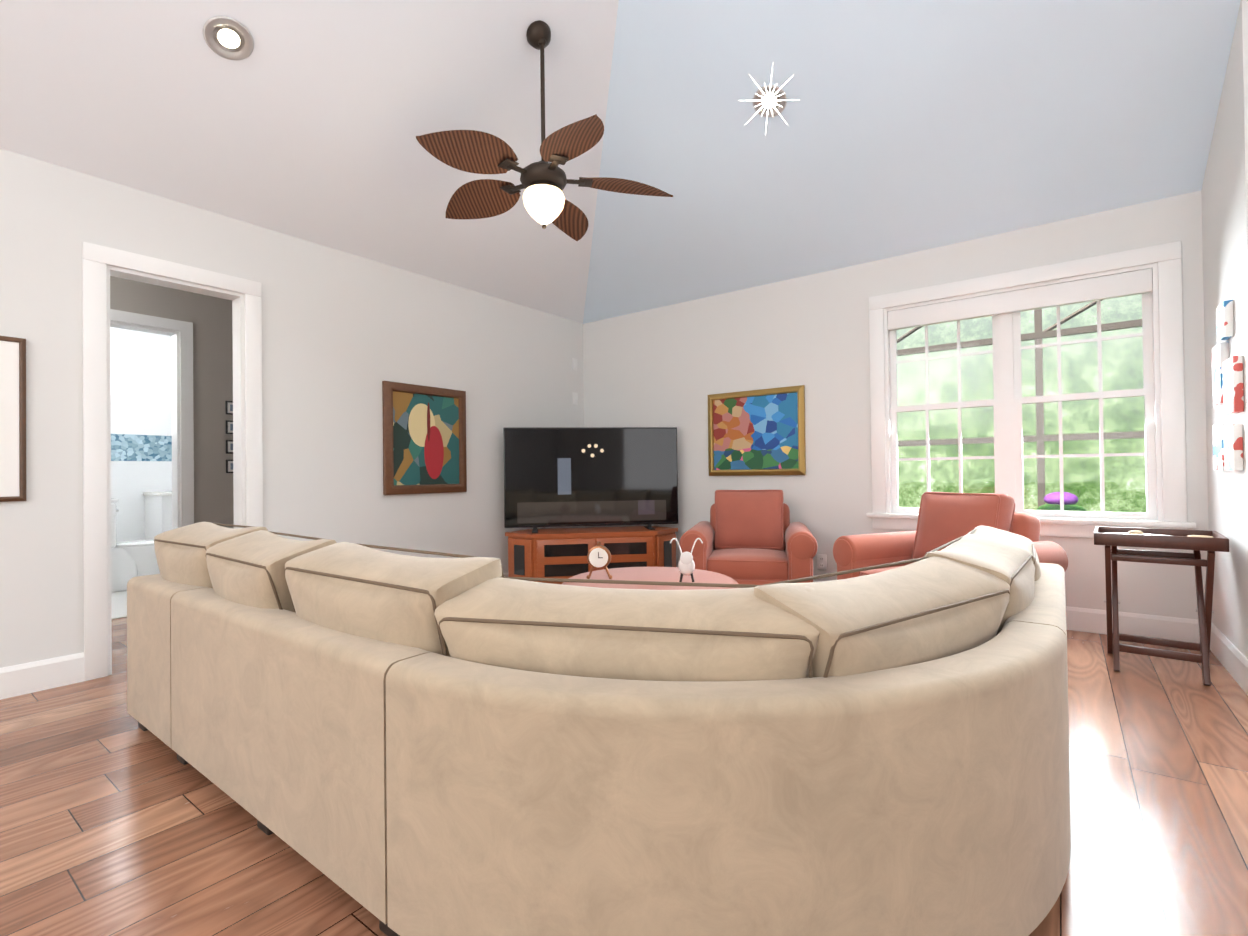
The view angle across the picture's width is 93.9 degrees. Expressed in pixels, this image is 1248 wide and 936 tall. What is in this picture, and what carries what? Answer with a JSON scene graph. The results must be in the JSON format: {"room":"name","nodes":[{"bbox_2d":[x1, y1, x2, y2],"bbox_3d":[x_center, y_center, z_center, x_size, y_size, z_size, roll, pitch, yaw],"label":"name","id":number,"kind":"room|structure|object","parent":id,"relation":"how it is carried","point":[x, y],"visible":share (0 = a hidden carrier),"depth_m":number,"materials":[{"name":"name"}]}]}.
{"room":"living room","nodes":[
{"label":"living room","id":0,"kind":"room"},
{"bbox_2d":[110,327,171,542],"bbox_3d":[-5.037,-0.148,5.563,0.120,2.440,2.840,-1,-1,37],"label":"wall","id":1,"kind":"structure","parent":0,"point":[141,393],"depth_m":5.75,"materials":[{"name":"white paint"}]},
{"bbox_2d":[111,434,171,460],"bbox_3d":[-4.986,-0.199,5.525,0.008,0.260,2.600,-1,-1,37],"label":"backsplash","id":2,"kind":"structure","parent":1,"relation":"attached to","point":[127,447],"depth_m":5.78,"materials":[{"name":"blue tile"}]},
{"bbox_2d":[110,276,233,528],"bbox_3d":[-3.487,-0.181,3.963,0.120,2.440,3.940,-1,-1,37],"label":"wall","id":3,"kind":"structure","parent":0,"point":[209,318],"depth_m":4.34,"materials":[{"name":"grey paint"}]},
{"bbox_2d":[110,309,193,529],"bbox_3d":[-3.435,-0.014,4.012,0.140,2.105,0.750,-1,-1,37],"label":"door frame","id":4,"kind":"structure","parent":3,"relation":"attached to","point":[179,332],"depth_m":4.23,"materials":[{"name":"white wood"}]},
{"bbox_2d":[225,401,232,414],"bbox_3d":[-3.001,-0.462,4.499,0.016,0.104,0.129,-1,-1,37],"label":"framed picture","id":5,"kind":"object","parent":3,"relation":"attached to","point":[229,407],"visible":0.31,"depth_m":4.46,"materials":[{"name":"black"}]},
{"bbox_2d":[226,420,232,433],"bbox_3d":[-2.999,-0.312,4.497,0.016,0.104,0.129,-1,-1,37],"label":"framed picture","id":6,"kind":"object","parent":3,"relation":"attached to","point":[229,426],"visible":0.4,"depth_m":4.46,"materials":[{"name":"black"}]},
{"bbox_2d":[226,440,232,453],"bbox_3d":[-2.998,-0.163,4.496,0.016,0.104,0.129,-1,-1,37],"label":"framed picture","id":7,"kind":"object","parent":3,"relation":"attached to","point":[229,446],"visible":0.35,"depth_m":4.46,"materials":[{"name":"black"}]},
{"bbox_2d":[226,460,232,472],"bbox_3d":[-2.996,-0.013,4.494,0.016,0.104,0.129,-1,-1,37],"label":"framed picture","id":8,"kind":"object","parent":3,"relation":"attached to","point":[229,466],"visible":0.35,"depth_m":4.46,"materials":[{"name":"black"}]},
{"bbox_2d":[0,148,583,667],"bbox_3d":[-2.834,-0.202,2.585,0.120,2.440,8.220,-1,-1,37],"label":"wall","id":9,"kind":"structure","parent":0,"point":[344,334],"depth_m":3.58,"materials":[{"name":"white paint"}]},
{"bbox_2d":[0,336,25,501],"bbox_3d":[-2.877,-0.218,2.405,0.020,0.734,0.574,-1,-1,37],"label":"print","id":10,"kind":"object","parent":9,"relation":"attached to","point":[12,418],"visible":1,"depth_m":2.60,"materials":[{"name":"white"}]},
{"bbox_2d":[0,652,84,699],"bbox_3d":[-3.913,0.949,1.004,0.016,0.135,4.455,-1,-1,37],"label":"baseboard","id":11,"kind":"structure","parent":9,"relation":"attached to","point":[28,678],"depth_m":2.66,"materials":[{"name":"white wood"}]},
{"bbox_2d":[82,242,262,680],"bbox_3d":[-2.411,-0.035,3.144,0.160,2.105,0.780,-1,-1,37],"label":"door frame","id":12,"kind":"structure","parent":9,"relation":"attached to","point":[98,271],"depth_m":2.87,"materials":[{"name":"white wood"}]},
{"bbox_2d":[382,381,466,494],"bbox_3d":[-1.446,-0.208,4.295,0.040,0.790,0.690,-1,-1,37],"label":"framed picture","id":13,"kind":"object","parent":9,"relation":"attached to","point":[424,439],"visible":1,"depth_m":4.26,"materials":[{"name":"brown wood"}]},
{"bbox_2d":[573,392,577,404],"bbox_3d":[-0.470,-0.673,5.638,0.011,0.115,0.070,-1,-1,37],"label":"light switch","id":14,"kind":"object","parent":9,"relation":"attached to","point":[575,398],"visible":1,"depth_m":5.63,"materials":[{"name":"white plastic"}]},
{"bbox_2d":[0,0,1240,323],"bbox_3d":[0.474,-2.166,0.011,8.320,1.360,8.130,-1,-1,37],"label":"ceiling","id":15,"kind":"structure","parent":0,"point":[908,126],"depth_m":3.12,"materials":[{"name":"paint"}]},
{"bbox_2d":[203,16,253,60],"bbox_3d":[-1.722,-1.871,2.539,0.168,0.088,0.188,-1,-1,37],"label":"recessed light","id":16,"kind":"object","parent":15,"relation":"in","point":[226,37],"visible":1,"depth_m":2.54,"materials":[{"name":"grey metal"}]},
{"bbox_2d":[416,20,672,240],"bbox_3d":[-0.462,-1.756,2.991,1.279,1.055,1.279,-1,-1,37],"label":"fan","id":17,"kind":"object","parent":15,"relation":"hanging from","point":[544,182],"visible":1,"depth_m":2.92,"materials":[{"name":"brown wood"}]},
{"bbox_2d":[739,66,788,132],"bbox_3d":[0.819,-2.000,3.208,0.305,0.290,0.303,-1,-1,37],"label":"ceiling light","id":18,"kind":"object","parent":15,"relation":"in","point":[770,100],"visible":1,"depth_m":3.24,"materials":[{"name":"white"}]},
{"bbox_2d":[0,617,1247,935],"bbox_3d":[-0.995,1.032,1.113,12.250,0.100,8.530,-1,-1,37],"label":"floor","id":19,"kind":"structure","parent":0,"point":[116,819],"depth_m":1.59,"materials":[{"name":"brown wood"}]},
{"bbox_2d":[111,591,126,618],"bbox_3d":[-4.142,1.052,4.892,2.080,0.006,2.600,-1,-1,37],"label":"bathroom tile floor","id":20,"kind":"structure","parent":19,"relation":"on","point":[119,603],"depth_m":4.44,"materials":[{"name":"white tile"}]},
{"bbox_2d":[111,498,159,592],"bbox_3d":[-4.295,0.659,5.099,0.440,0.800,0.688,-1,-1,37],"label":"toilet","id":21,"kind":"object","parent":20,"relation":"on","point":[130,560],"visible":0.48,"depth_m":4.99,"materials":[{"name":"white ceramic"}]},
{"bbox_2d":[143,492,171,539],"bbox_3d":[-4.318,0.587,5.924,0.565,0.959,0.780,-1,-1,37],"label":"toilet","id":22,"kind":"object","parent":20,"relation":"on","point":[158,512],"visible":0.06,"depth_m":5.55,"materials":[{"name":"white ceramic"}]},
{"bbox_2d":[505,526,677,583],"bbox_3d":[-0.253,0.762,4.848,1.441,0.490,0.477,-1,-1,-8],"label":"tv stand","id":23,"kind":"object","parent":19,"relation":"on","point":[554,553],"visible":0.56,"depth_m":4.63,"materials":[{"name":"brown wood"}]},
{"bbox_2d":[503,427,677,532],"bbox_3d":[-0.262,0.089,4.859,1.450,0.855,0.260,-1,-1,-8],"label":"tv","id":24,"kind":"object","parent":23,"relation":"on","point":[575,476],"visible":1,"depth_m":4.84,"materials":[{"name":"black"}]},
{"bbox_2d":[127,522,1070,935],"bbox_3d":[-0.091,0.592,2.272,2.900,0.778,2.230,-1,-1,37],"label":"sofa","id":25,"kind":"object","parent":19,"relation":"on","point":[453,744],"visible":1,"depth_m":1.10,"materials":[{"name":"fabric"}]},
{"bbox_2d":[562,567,737,589],"bbox_3d":[0.127,0.762,2.840,0.894,0.444,0.894,-1,-1,37],"label":"ottoman","id":26,"kind":"object","parent":19,"relation":"on","point":[664,574],"visible":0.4,"depth_m":2.87,"materials":[{"name":"leather"}]},
{"bbox_2d":[586,542,611,578],"bbox_3d":[-0.122,0.453,2.849,0.129,0.182,0.040,-1,-1,7],"label":"desk clock","id":27,"kind":"object","parent":26,"relation":"on","point":[598,555],"visible":0.98,"depth_m":2.83,"materials":[{"name":"orange metal"}]},
{"bbox_2d":[670,538,702,581],"bbox_3d":[0.294,0.432,2.737,0.156,0.209,0.052,-1,-1,7],"label":"figurine","id":28,"kind":"object","parent":26,"relation":"on","point":[686,565],"visible":1,"depth_m":2.72,"materials":[{"name":"white plastic"}]},
{"bbox_2d":[679,490,817,584],"bbox_3d":[0.873,0.572,4.079,0.866,0.830,0.790,-1,-1,14],"label":"armchair","id":29,"kind":"object","parent":19,"relation":"on","point":[753,537],"visible":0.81,"depth_m":4.04,"materials":[{"name":"fabric"}]},
{"bbox_2d":[833,492,1068,579],"bbox_3d":[1.749,0.553,3.184,0.790,0.830,0.866,0,-1,-23],"label":"armchair","id":30,"kind":"object","parent":19,"relation":"on","point":[944,518],"visible":0.27,"depth_m":3.25,"materials":[{"name":"fabric"}]},
{"bbox_2d":[1094,526,1228,685],"bbox_3d":[2.541,0.631,2.779,0.450,0.662,0.400,-1,-1,40],"label":"tray table","id":31,"kind":"object","parent":19,"relation":"on","point":[1111,539],"visible":0.94,"depth_m":2.72,"materials":[{"name":"brown wood"}]},
{"bbox_2d":[584,192,1203,619],"bbox_3d":[1.456,-0.238,4.430,4.470,2.440,0.120,-1,-1,37],"label":"wall","id":32,"kind":"structure","parent":0,"point":[656,367],"depth_m":4.31,"materials":[{"name":"white paint"}]},
{"bbox_2d":[708,385,805,475],"bbox_3d":[1.035,-0.280,4.644,0.820,0.680,0.035,-1,-1,37],"label":"framed picture","id":33,"kind":"object","parent":32,"relation":"attached to","point":[757,432],"visible":0.94,"depth_m":4.62,"materials":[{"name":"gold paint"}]},
{"bbox_2d":[817,554,826,569],"bbox_3d":[1.473,0.702,4.337,0.070,0.115,0.008,-1,-1,37],"label":"electrical outlet","id":34,"kind":"object","parent":32,"relation":"attached to","point":[821,562],"visible":1,"depth_m":4.33,"materials":[{"name":"white plastic"}]},
{"bbox_2d":[813,581,1199,642],"bbox_3d":[1.370,0.916,4.410,4.380,0.135,0.016,-1,-1,37],"label":"baseboard","id":35,"kind":"structure","parent":32,"relation":"attached to","point":[1077,619],"depth_m":3.27,"materials":[{"name":"white wood"}]},
{"bbox_2d":[866,241,1195,537],"bbox_3d":[2.416,-0.404,3.673,1.670,1.635,0.180,-1,-1,37],"label":"window","id":36,"kind":"structure","parent":32,"relation":"in","point":[1159,288],"depth_m":3.55,"materials":[{"name":"white wood"}]},
{"bbox_2d":[1196,64,1239,650],"bbox_3d":[2.914,-0.499,2.755,0.120,2.895,0.750,-1,-1,37],"label":"wall","id":37,"kind":"structure","parent":0,"point":[1214,200],"depth_m":2.86,"materials":[{"name":"white paint"}]},
{"bbox_2d":[1212,300,1243,469],"bbox_3d":[2.747,-0.369,2.656,0.030,0.760,0.450,-1,-1,37],"label":"cluster","id":38,"kind":"object","parent":37,"relation":"attached to","point":[1227,383],"visible":1,"depth_m":2.60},
{"bbox_2d":[1210,622,1247,689],"bbox_3d":[2.841,0.883,2.736,0.016,0.135,0.870,-1,-1,37],"label":"baseboard","id":39,"kind":"structure","parent":37,"relation":"attached to","point":[1224,650],"depth_m":2.72,"materials":[{"name":"white wood"}]},
{"bbox_2d":[1228,0,1247,658],"bbox_3d":[4.123,-0.527,1.292,3.810,2.895,0.120,-1,-1,37],"label":"wall","id":40,"kind":"structure","parent":0,"point":[1238,56],"depth_m":2.48,"materials":[{"name":"white paint"}]},
{"bbox_2d":[1244,660,1247,694],"bbox_3d":[4.097,0.854,1.227,3.836,0.135,0.016,-1,-1,37],"label":"baseboard","id":41,"kind":"structure","parent":40,"relation":"attached to","point":[1245,661],"depth_m":2.45,"materials":[{"name":"white wood"}]},
{"label":"outside","id":42,"kind":"structure","parent":0,"visible":0},
{"bbox_2d":[897,300,1144,506],"bbox_3d":[4.368,-0.359,5.424,10.000,3.630,0.064,-1,-1,37],"label":"cage","id":43,"kind":"object","parent":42,"point":[1035,336],"depth_m":5.64,"materials":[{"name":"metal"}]},
{"bbox_2d":[897,294,1145,512],"bbox_3d":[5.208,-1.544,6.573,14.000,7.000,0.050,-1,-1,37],"label":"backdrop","id":44,"kind":"structure","parent":42,"point":[1073,415],"depth_m":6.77,"materials":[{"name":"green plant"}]},
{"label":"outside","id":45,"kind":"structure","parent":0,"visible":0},
{"bbox_2d":[1037,492,1085,510],"bbox_3d":[3.630,0.724,4.412,8.000,1.063,2.100,-1,-1,37],"label":"garden plants","id":46,"kind":"object","parent":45,"point":[1054,505],"depth_m":4.79,"materials":[{"name":"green plant"}]}
]}

